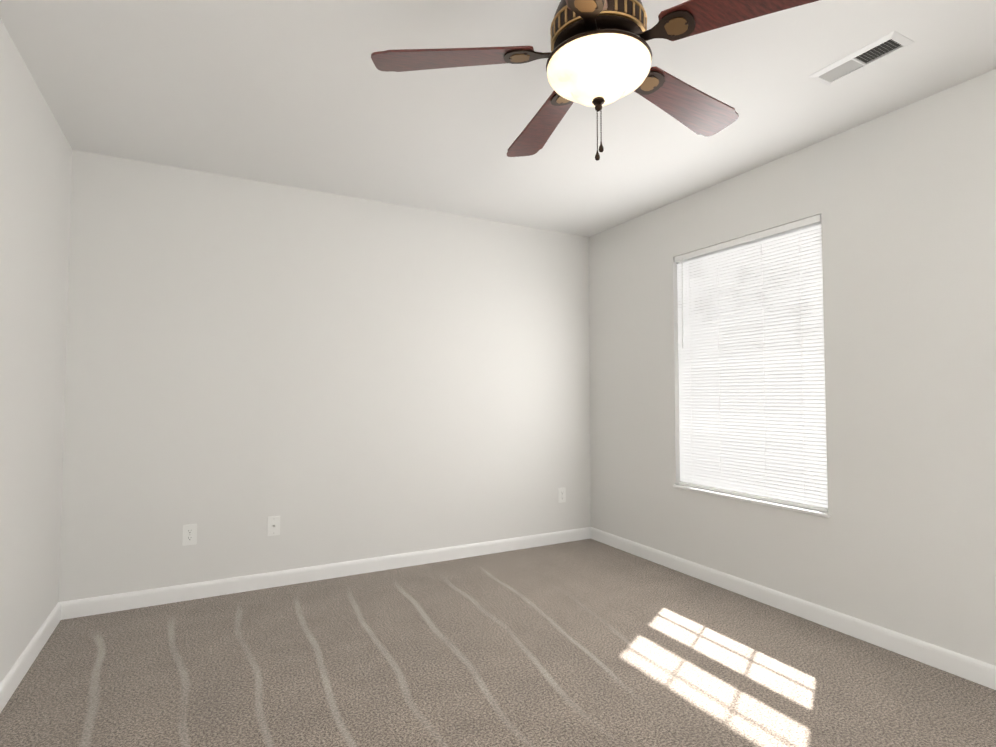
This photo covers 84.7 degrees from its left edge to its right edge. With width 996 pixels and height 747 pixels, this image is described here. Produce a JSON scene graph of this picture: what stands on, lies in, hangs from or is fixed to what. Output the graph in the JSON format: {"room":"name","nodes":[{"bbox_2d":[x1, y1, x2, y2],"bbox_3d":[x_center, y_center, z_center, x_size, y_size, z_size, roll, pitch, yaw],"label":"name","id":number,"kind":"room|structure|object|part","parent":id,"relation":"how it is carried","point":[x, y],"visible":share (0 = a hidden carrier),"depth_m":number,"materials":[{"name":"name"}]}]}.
{"room":"empty bedroom","nodes":[
{"label":"empty bedroom","id":0,"kind":"room"},
{"bbox_2d":[0,18,71,682],"bbox_3d":[-1.227,-0.043,0.766,0.150,2.440,4.620,1,-3,-28],"label":"wall","id":1,"kind":"structure","parent":0,"point":[35,174],"depth_m":2.26,"materials":[{"name":"white paint"}]},
{"bbox_2d":[0,602,60,712],"bbox_3d":[-1.155,1.133,0.759,0.014,0.088,4.620,1,-3,-28],"label":"baseboard","id":2,"kind":"structure","parent":1,"relation":"attached to","point":[13,678],"depth_m":2.28,"materials":[{"name":"white wood"}]},
{"bbox_2d":[59,150,590,601],"bbox_3d":[-0.786,0.071,3.701,3.690,2.440,0.150,1,-3,-28],"label":"wall","id":3,"kind":"structure","parent":0,"point":[328,378],"depth_m":3.38,"materials":[{"name":"white paint"}]},
{"bbox_2d":[182,524,196,545],"bbox_3d":[-1.733,0.907,3.074,0.070,0.115,0.008,1,-3,-28],"label":"electrical outlet","id":4,"kind":"object","parent":3,"relation":"attached to","point":[189,534],"visible":1,"depth_m":3.07,"materials":[{"name":"white plastic"}]},
{"bbox_2d":[267,516,279,535],"bbox_3d":[-1.343,0.915,3.277,0.070,0.115,0.016,1,-3,-28],"label":"outlet","id":5,"kind":"object","parent":3,"relation":"attached to","point":[273,525],"visible":1,"depth_m":3.28,"materials":[{"name":"white plastic"}]},
{"bbox_2d":[59,527,590,619],"bbox_3d":[-0.748,1.243,3.583,3.390,0.088,0.014,1,-3,-28],"label":"baseboard","id":6,"kind":"structure","parent":3,"relation":"attached to","point":[70,609],"depth_m":3.32,"materials":[{"name":"white wood"}]},
{"bbox_2d":[558,487,565,502],"bbox_3d":[0.500,0.949,4.263,0.070,0.115,0.008,1,-3,-28],"label":"electrical outlet","id":7,"kind":"object","parent":3,"relation":"attached to","point":[561,495],"visible":1,"depth_m":4.26,"materials":[{"name":"white plastic"}]},
{"bbox_2d":[0,539,995,746],"bbox_3d":[0.335,1.258,1.548,3.690,0.100,4.920,1,-3,-28],"label":"floor","id":8,"kind":"structure","parent":0,"point":[587,643],"depth_m":2.27,"materials":[{"name":"carpet"}]},
{"bbox_2d":[0,0,995,236],"bbox_3d":[0.335,-1.280,1.647,3.690,0.100,4.920,1,-3,-28],"label":"ceiling","id":9,"kind":"structure","parent":0,"point":[306,94],"depth_m":2.35,"materials":[{"name":"white paint"}]},
{"bbox_2d":[371,0,818,160],"bbox_3d":[0.309,-0.923,1.639,1.262,0.615,1.268,1,-3,-28],"label":"ceiling fan","id":10,"kind":"object","parent":9,"relation":"hanging from","point":[599,56],"visible":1,"depth_m":1.55,"materials":[{"name":"brown wood"}]},
{"bbox_3d":[0.294,-1.067,1.613,0.306,0.328,0.306,1,-3,-28],"label":"motor","id":11,"kind":"part","parent":10,"relation":"part of","materials":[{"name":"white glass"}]},
{"bbox_3d":[0.294,-0.854,1.604,0.301,0.103,0.301,1,-3,-28],"label":"lamp shade","id":12,"kind":"part","parent":10,"relation":"part of","materials":[{"name":"white glass"}]},
{"bbox_2d":[808,31,913,84],"bbox_3d":[1.394,-1.207,2.112,0.135,0.009,0.315,1,-3,-28],"label":"ceiling vent","id":13,"kind":"object","parent":9,"relation":"in","point":[878,49],"visible":1,"depth_m":2.10,"materials":[{"name":"white metal"}]},
{"bbox_2d":[589,69,995,665],"bbox_3d":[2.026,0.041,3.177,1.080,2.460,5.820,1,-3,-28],"label":"wall","id":14,"kind":"structure","parent":0,"point":[902,538],"depth_m":2.57,"materials":[{"name":"white paint"}]},
{"bbox_2d":[673,484,830,517],"bbox_3d":[1.425,0.724,3.170,0.074,0.018,1.024,1,-3,-28],"label":"window sill","id":15,"kind":"structure","parent":14,"relation":"attached to","point":[771,504],"depth_m":3.06,"materials":[{"name":"white wood"}]},
{"bbox_2d":[682,224,825,507],"bbox_3d":[1.491,-0.032,3.235,0.082,1.530,1.000,1,-3,-28],"label":"window","id":16,"kind":"structure","parent":14,"relation":"in","point":[757,474],"depth_m":3.15,"materials":[{"name":"white plastic"}]},
{"bbox_2d":[675,214,827,511],"bbox_3d":[1.424,-0.043,3.200,0.054,1.508,0.984,1,-3,-28],"label":"window blinds","id":17,"kind":"object","parent":16,"relation":"attached to","point":[751,363],"visible":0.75,"depth_m":3.12,"materials":[{"name":"white plastic"}]},
{"bbox_2d":[591,527,995,689],"bbox_3d":[1.825,1.195,2.345,0.014,0.088,4.620,1,-3,-28],"label":"baseboard","id":18,"kind":"structure","parent":14,"relation":"attached to","point":[964,666],"depth_m":2.70,"materials":[{"name":"white wood"}]}
]}

